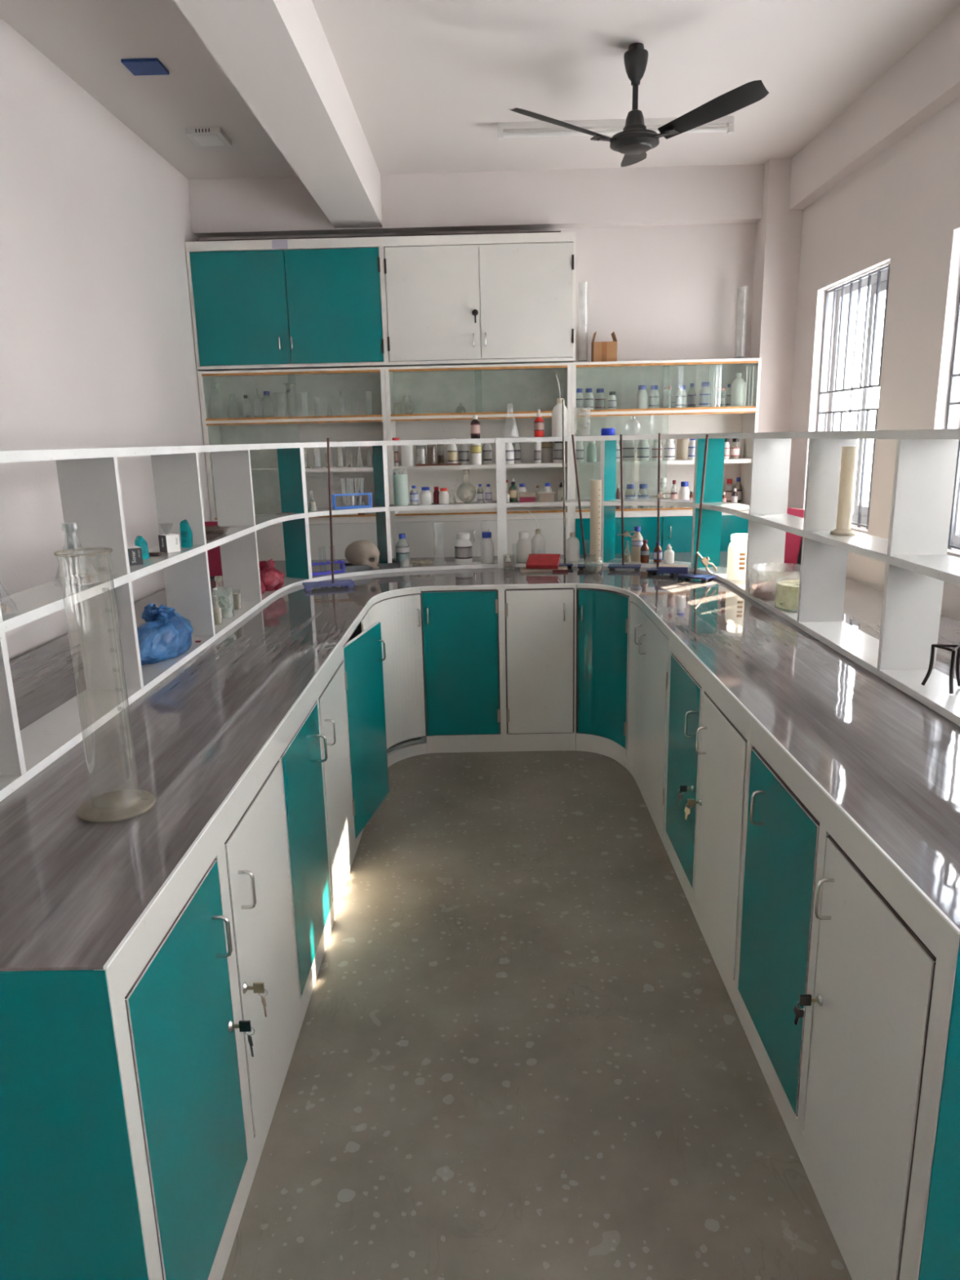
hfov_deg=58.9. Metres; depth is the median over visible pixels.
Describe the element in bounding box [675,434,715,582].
stand
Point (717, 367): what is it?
rod
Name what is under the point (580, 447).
bottle
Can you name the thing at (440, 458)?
bottle
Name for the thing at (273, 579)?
plastic bag
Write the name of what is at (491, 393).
wall shelves
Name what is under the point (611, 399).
bottle
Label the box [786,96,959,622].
wall
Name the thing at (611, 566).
stand
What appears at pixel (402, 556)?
bottle
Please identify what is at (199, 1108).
base cabinet
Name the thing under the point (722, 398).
bottle
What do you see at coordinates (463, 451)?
bottle
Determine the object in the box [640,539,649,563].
bottle
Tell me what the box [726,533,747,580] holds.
plastic jar
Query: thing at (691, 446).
bottle
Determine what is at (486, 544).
bottle
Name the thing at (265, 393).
bottle
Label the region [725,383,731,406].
bottle
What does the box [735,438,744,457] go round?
bottle
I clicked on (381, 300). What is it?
upper cabinet
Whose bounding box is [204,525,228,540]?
paper stack
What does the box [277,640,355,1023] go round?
base cabinet
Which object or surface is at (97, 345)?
wall
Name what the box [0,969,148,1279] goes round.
end panel
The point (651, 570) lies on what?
stand
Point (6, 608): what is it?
flask
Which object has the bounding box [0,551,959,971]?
countertop
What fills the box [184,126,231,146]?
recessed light
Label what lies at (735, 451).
bottle
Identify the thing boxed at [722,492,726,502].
bottle
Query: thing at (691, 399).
bottle
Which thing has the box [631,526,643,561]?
bottle
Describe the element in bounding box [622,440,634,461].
bottle
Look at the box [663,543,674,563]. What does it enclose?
dropper bottle
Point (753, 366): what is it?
rod
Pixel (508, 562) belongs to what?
bottle
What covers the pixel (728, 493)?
bottle
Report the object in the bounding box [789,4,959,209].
beam
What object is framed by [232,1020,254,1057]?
key
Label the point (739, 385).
bottle
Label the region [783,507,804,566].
board
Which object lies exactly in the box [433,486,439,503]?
bottle
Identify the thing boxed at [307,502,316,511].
flask
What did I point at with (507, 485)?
bottle
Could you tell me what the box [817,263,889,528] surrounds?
window
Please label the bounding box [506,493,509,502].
jar
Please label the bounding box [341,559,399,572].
tray
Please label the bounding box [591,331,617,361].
cardboard box
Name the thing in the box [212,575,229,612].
jar
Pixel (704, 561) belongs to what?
clamp
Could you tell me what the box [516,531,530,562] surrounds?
bottle
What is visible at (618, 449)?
bottle
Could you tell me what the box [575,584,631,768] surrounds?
base cabinet
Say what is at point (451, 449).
bottle
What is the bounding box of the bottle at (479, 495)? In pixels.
[476,484,483,502]
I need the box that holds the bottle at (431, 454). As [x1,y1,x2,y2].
[426,444,435,463]
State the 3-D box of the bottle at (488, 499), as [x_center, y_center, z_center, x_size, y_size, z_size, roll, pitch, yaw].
[0.047,-0.827,4.793,0.038,0.102,0.038,-1,13,1]
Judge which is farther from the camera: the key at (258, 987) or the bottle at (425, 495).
the bottle at (425, 495)
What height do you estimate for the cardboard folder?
0.016 m
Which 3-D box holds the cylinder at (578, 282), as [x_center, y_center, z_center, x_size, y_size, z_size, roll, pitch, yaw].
[0.622,-1.911,5.132,0.099,0.466,0.099,-1,13,1]
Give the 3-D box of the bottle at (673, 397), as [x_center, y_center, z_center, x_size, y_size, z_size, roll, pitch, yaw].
[1.201,-1.477,5.293,0.029,0.084,0.029,-1,13,1]
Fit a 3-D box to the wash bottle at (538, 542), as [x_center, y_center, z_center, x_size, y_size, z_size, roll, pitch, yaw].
[0.332,-0.592,4.854,0.080,0.287,0.080,-14,18,-43]
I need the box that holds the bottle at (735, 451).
[730,438,739,458]
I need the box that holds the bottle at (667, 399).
[663,386,671,408]
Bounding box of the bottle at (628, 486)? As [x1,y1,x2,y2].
[625,484,635,508]
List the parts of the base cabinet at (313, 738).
door, handle, handle, door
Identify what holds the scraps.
on the shelf at (917, 559)
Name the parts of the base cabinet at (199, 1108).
door, handle, handle, door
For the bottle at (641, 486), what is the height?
0.151 m
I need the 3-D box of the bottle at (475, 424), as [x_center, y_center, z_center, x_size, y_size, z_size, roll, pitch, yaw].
[-0.026,-1.179,4.709,0.055,0.123,0.055,-1,13,1]
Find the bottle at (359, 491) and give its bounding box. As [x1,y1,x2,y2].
[357,489,364,515]
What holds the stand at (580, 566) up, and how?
on the countertop
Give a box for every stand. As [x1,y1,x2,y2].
[302,437,355,591]
[558,399,573,568]
[571,434,586,570]
[607,434,641,571]
[645,433,675,575]
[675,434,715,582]
[920,644,959,693]
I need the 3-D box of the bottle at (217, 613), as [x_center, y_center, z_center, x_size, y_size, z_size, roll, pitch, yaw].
[-1.045,-0.119,3.372,0.037,0.113,0.037,-1,13,1]
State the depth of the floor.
2.21 m
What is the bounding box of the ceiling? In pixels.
[0,0,959,179]
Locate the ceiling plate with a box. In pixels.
[120,57,168,75]
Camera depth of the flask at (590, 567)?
4.54 m
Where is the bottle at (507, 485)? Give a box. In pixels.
[506,479,509,493]
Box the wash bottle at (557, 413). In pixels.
[551,374,568,436]
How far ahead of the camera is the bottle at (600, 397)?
5.27 m
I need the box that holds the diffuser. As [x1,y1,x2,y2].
[192,135,225,146]
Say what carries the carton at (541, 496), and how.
on the shelf at (917, 559)
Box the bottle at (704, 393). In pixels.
[698,382,711,407]
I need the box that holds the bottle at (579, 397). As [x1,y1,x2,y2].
[575,388,583,409]
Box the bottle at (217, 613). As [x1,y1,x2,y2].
[212,595,222,624]
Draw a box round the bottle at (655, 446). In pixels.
[651,439,662,460]
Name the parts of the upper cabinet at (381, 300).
door, handle, door, door, handle, handle, door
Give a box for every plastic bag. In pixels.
[137,602,193,665]
[258,558,284,591]
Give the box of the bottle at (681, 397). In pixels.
[675,385,686,408]
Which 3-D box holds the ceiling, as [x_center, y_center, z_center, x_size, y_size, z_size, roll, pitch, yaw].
[0.036,-1.713,0.311,3.992,0.150,10.200,-1,13,1]
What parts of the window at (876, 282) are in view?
sash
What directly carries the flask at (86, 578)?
on the shelf at (917, 559)
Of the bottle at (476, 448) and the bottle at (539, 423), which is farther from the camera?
the bottle at (476, 448)
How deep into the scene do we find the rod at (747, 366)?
5.11 m
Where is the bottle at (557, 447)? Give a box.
[552,441,562,462]
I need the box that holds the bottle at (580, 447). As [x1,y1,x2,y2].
[575,440,583,462]
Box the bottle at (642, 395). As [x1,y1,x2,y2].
[635,385,647,408]
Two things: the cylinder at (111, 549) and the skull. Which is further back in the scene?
the skull
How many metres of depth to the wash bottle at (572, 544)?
4.84 m
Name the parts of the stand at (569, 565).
rod, plate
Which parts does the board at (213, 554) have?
frame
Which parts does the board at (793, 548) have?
frame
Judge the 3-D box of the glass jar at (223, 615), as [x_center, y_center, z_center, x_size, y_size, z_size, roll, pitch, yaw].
[-1.059,-0.155,3.513,0.078,0.118,0.078,-1,13,1]
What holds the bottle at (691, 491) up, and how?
on the wall shelves at (491, 393)
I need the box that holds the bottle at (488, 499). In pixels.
[484,484,492,502]
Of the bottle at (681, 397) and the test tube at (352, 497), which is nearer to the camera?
the test tube at (352, 497)
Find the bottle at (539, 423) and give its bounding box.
[533,408,544,436]
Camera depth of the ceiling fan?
3.40 m
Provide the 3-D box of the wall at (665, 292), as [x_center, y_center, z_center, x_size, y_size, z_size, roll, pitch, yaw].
[0.111,-1.277,5.554,3.592,3.128,0.200,-1,13,1]
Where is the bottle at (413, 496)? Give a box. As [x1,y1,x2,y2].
[409,485,418,505]
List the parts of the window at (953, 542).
frame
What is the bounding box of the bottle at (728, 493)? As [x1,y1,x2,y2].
[724,479,733,502]
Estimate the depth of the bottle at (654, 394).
5.15 m
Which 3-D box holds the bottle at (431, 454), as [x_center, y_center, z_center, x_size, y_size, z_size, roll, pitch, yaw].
[-0.300,-1.156,5.263,0.054,0.151,0.054,-1,13,1]
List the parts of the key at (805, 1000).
blade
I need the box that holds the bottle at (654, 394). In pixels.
[648,385,658,408]
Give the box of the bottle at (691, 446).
[688,438,695,459]
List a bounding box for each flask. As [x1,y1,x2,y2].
[0,582,17,613]
[54,521,102,586]
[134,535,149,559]
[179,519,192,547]
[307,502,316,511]
[583,553,603,573]
[624,551,631,562]
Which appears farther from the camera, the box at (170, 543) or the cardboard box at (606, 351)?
the cardboard box at (606, 351)
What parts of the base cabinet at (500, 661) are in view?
handle, door, door, handle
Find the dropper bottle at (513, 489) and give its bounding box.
[509,478,517,502]
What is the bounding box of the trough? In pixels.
[749,567,794,601]
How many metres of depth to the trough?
3.62 m
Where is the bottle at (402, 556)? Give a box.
[395,533,409,566]
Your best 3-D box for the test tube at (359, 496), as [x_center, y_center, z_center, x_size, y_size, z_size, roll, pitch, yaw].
[-0.647,-0.801,4.597,0.028,0.148,0.020,-1,13,1]
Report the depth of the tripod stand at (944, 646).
2.32 m
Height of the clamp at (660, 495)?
0.038 m
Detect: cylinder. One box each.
[54,549,140,822]
[432,524,446,564]
[575,282,589,362]
[590,479,601,561]
[733,289,748,358]
[830,446,857,535]
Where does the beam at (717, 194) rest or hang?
attached to the wall at (665, 292)
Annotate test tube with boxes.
[350,491,354,506]
[358,495,361,505]
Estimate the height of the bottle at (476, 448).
0.155 m
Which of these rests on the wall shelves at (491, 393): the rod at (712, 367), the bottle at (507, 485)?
the rod at (712, 367)
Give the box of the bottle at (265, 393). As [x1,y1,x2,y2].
[261,391,274,417]
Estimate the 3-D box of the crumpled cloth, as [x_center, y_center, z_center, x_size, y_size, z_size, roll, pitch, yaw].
[-0.337,-0.446,4.855,0.132,0.032,0.059,-1,13,1]
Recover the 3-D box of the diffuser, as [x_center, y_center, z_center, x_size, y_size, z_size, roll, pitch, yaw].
[-1.366,-2.518,4.289,0.124,0.002,0.144,-1,13,1]
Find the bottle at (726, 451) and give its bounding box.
[724,438,729,458]
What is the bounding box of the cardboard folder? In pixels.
[520,566,568,572]
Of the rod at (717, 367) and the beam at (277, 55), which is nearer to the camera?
the beam at (277, 55)
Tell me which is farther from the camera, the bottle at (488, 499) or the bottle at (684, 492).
the bottle at (684, 492)
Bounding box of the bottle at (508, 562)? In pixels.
[505,555,511,568]
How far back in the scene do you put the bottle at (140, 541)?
2.73 m
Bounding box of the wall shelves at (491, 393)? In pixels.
[197,357,761,560]
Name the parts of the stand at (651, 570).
plate, rod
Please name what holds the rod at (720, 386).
on the wall shelves at (491, 393)
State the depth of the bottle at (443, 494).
4.75 m
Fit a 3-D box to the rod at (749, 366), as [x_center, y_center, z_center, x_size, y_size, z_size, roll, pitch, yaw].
[1.618,-1.520,5.109,0.006,0.235,0.005,-1,13,1]
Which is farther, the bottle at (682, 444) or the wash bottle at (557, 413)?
the bottle at (682, 444)
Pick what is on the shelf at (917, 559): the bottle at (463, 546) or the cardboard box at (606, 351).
the bottle at (463, 546)
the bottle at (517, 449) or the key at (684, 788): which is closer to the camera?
the key at (684, 788)
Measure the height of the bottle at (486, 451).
0.153 m
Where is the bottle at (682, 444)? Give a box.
[676,439,687,459]
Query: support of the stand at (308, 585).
on the countertop
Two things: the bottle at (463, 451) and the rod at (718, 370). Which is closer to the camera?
the rod at (718, 370)
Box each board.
[204,521,222,578]
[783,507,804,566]
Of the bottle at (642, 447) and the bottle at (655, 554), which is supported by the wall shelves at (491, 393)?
the bottle at (642, 447)
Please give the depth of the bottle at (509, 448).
5.23 m
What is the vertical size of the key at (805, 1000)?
0.078 m
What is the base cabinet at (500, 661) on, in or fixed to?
on the floor
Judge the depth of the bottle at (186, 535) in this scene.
3.01 m
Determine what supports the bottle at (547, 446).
on the wall shelves at (491, 393)
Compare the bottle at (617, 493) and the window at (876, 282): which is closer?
the window at (876, 282)
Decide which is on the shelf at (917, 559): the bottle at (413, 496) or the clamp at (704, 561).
the bottle at (413, 496)
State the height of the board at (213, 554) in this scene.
0.310 m
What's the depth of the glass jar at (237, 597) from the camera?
3.66 m
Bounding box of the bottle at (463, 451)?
[457,443,469,464]
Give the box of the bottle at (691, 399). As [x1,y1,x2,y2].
[687,382,696,405]
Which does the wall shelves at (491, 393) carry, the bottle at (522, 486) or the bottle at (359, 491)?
the bottle at (359, 491)
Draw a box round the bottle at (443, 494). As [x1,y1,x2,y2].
[439,488,448,504]
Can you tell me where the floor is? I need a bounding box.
[222,742,852,1279]
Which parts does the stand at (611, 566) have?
rod, plate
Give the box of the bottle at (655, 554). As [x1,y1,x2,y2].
[653,542,662,562]
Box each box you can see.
[127,546,143,565]
[158,533,180,552]
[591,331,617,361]
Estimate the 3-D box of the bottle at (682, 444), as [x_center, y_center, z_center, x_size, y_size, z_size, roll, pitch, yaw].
[1.272,-1.211,5.356,0.065,0.145,0.065,-1,13,1]
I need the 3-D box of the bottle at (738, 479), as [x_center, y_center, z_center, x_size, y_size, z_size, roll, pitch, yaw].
[1.642,-0.947,5.415,0.050,0.172,0.050,-1,13,1]
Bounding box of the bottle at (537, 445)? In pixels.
[533,441,541,463]
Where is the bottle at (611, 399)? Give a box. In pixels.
[608,391,616,409]
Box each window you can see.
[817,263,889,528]
[946,293,959,550]
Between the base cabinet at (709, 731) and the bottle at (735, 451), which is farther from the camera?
the bottle at (735, 451)
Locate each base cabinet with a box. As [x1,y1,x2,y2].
[15,731,302,1279]
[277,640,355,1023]
[342,587,426,853]
[420,584,577,753]
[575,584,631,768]
[626,592,671,845]
[664,631,751,1009]
[735,717,959,1279]
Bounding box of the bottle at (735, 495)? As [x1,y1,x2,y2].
[731,488,737,503]
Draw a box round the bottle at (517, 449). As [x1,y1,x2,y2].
[514,442,520,462]
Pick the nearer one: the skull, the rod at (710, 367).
the skull
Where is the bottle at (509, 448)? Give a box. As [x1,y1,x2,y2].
[505,442,514,464]
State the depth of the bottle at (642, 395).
5.15 m
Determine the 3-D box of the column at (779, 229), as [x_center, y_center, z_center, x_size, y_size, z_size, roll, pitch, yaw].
[1.801,-1.264,5.339,0.207,3.128,0.200,-1,13,1]
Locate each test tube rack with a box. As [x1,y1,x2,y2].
[311,560,345,575]
[331,492,372,509]
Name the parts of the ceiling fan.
blade, blade, motor, down rod, blade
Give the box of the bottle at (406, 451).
[400,444,413,466]
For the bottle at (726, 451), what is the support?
on the wall shelves at (491, 393)
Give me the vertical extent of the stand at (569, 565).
0.911 m
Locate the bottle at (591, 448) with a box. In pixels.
[586,440,596,462]
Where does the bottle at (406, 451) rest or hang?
on the wall shelves at (491, 393)
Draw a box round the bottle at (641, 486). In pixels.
[637,484,648,508]
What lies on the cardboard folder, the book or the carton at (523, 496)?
the book
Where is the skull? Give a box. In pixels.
[344,540,379,568]
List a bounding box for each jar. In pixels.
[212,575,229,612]
[213,592,234,617]
[232,589,241,609]
[392,468,408,506]
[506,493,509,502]
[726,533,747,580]
[774,577,799,612]
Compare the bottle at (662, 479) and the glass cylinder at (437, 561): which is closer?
the glass cylinder at (437, 561)
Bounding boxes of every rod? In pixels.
[708,367,711,407]
[710,367,712,407]
[712,367,715,407]
[715,367,717,407]
[717,369,719,405]
[718,367,721,406]
[744,366,747,406]
[747,366,751,406]
[751,366,754,405]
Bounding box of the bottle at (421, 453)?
[416,444,426,464]
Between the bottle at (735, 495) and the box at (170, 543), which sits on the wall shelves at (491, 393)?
the bottle at (735, 495)
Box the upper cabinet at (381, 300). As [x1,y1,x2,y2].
[185,231,576,371]
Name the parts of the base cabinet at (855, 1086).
handle, door, handle, door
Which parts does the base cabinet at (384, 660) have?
door, handle, door, handle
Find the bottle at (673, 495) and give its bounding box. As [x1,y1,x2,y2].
[670,480,677,499]
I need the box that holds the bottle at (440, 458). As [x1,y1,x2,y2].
[436,448,444,463]
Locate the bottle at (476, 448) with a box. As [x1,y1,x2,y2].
[471,443,481,464]
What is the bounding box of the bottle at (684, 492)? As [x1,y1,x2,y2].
[679,481,689,507]
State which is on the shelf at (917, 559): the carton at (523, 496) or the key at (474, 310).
the carton at (523, 496)
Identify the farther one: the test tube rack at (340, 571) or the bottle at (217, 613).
the test tube rack at (340, 571)
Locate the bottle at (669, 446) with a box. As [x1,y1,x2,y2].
[663,439,675,460]
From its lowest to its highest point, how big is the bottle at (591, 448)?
0.138 m
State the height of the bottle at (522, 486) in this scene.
0.098 m
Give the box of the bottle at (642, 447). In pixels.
[636,439,649,461]
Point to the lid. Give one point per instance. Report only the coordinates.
(610, 431)
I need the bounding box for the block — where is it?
[657,564,688,573]
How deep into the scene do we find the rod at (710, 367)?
5.11 m
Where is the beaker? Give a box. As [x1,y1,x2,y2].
[580,407,591,432]
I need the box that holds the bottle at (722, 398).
[715,387,726,406]
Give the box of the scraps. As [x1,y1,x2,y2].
[148,551,162,555]
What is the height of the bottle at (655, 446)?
0.134 m
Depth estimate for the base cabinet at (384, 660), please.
3.80 m
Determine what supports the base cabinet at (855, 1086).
on the floor
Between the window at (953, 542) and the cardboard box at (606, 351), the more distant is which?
the cardboard box at (606, 351)
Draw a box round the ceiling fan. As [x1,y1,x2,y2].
[509,42,768,167]
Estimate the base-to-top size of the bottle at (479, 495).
0.104 m
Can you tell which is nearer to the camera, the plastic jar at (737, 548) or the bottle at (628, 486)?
the plastic jar at (737, 548)
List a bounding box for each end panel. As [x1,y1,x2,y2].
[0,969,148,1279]
[918,940,959,1279]
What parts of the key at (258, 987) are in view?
blade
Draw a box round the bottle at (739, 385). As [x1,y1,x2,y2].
[730,373,746,406]
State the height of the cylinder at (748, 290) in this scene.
0.417 m
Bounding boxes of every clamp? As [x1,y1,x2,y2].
[617,530,637,537]
[650,492,671,499]
[696,551,717,574]
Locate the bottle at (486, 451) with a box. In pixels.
[482,443,492,463]
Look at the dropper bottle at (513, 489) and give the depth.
4.77 m
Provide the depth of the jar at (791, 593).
3.43 m
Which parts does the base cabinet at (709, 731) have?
door, handle, handle, door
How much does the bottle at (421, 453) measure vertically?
0.147 m
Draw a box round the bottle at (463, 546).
[454,532,472,564]
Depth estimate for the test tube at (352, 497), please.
4.59 m
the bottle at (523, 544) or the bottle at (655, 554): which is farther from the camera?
the bottle at (523, 544)
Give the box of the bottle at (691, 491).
[689,488,693,500]
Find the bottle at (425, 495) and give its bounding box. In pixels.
[420,486,431,504]
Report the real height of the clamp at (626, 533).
0.038 m
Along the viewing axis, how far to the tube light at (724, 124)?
4.22 m
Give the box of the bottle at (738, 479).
[733,477,742,503]
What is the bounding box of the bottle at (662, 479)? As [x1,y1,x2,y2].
[659,477,666,508]
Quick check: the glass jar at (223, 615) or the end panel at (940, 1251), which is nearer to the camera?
the end panel at (940, 1251)
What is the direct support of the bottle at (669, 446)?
on the wall shelves at (491, 393)
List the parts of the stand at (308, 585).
plate, rod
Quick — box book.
[525,553,560,568]
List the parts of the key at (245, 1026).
blade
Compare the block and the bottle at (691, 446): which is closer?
the block
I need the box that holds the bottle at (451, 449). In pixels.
[447,438,457,463]
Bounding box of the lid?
[600,427,614,435]
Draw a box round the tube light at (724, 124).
[497,115,734,140]
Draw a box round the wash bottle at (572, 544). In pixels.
[565,510,579,561]
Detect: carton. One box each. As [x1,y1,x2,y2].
[519,492,535,502]
[537,491,555,502]
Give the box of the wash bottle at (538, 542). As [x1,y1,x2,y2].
[528,511,545,554]
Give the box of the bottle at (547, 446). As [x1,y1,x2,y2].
[542,441,552,462]
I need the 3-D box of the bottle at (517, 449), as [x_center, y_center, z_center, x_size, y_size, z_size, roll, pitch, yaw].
[0.237,-1.192,5.368,0.039,0.148,0.039,-1,13,1]
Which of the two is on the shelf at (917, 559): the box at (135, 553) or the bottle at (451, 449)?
the box at (135, 553)
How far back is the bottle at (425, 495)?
4.74 m
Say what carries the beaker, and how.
on the shelf at (917, 559)
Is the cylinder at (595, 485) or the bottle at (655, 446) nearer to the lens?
the cylinder at (595, 485)
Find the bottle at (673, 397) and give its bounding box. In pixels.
[671,395,675,408]
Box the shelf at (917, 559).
[0,428,959,801]
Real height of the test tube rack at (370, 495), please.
0.078 m
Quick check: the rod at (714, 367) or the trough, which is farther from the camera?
the rod at (714, 367)
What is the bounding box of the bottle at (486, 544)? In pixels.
[480,531,493,563]
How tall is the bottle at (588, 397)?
0.133 m
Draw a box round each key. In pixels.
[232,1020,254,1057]
[247,982,267,1017]
[474,310,475,323]
[676,784,691,805]
[684,799,698,820]
[793,994,817,1025]
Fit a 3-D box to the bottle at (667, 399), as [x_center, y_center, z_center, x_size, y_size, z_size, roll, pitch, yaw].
[1.141,-1.474,5.176,0.046,0.136,0.046,-1,13,1]
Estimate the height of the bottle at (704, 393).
0.154 m
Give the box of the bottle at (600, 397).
[595,388,604,409]
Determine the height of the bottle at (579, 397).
0.134 m
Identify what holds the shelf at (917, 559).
on the countertop
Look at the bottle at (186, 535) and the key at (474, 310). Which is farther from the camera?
the key at (474, 310)
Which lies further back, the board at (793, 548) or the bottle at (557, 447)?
the bottle at (557, 447)
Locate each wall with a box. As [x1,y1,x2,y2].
[0,17,211,661]
[199,222,755,362]
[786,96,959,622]
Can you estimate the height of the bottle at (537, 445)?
0.141 m
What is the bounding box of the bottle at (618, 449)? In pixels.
[616,440,620,461]
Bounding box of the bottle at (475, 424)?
[470,415,480,438]
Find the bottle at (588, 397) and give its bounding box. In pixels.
[584,388,593,409]
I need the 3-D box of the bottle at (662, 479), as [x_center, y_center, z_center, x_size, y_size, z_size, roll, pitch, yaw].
[1.141,-0.918,5.308,0.042,0.187,0.042,-1,13,1]
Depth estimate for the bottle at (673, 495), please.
5.29 m
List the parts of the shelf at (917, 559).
board, post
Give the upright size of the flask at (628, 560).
0.118 m
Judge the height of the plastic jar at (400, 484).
0.200 m
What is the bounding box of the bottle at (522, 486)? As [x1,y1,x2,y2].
[518,483,526,501]
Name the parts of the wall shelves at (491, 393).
door, rail, door, wooden strip, door, rail, door, door, rail, door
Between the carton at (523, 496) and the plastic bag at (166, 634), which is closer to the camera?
the plastic bag at (166, 634)
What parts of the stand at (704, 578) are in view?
plate, rod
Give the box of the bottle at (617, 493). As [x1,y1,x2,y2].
[615,484,620,509]
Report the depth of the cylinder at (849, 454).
2.92 m
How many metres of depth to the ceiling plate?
3.48 m
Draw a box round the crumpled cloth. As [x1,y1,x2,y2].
[409,558,432,564]

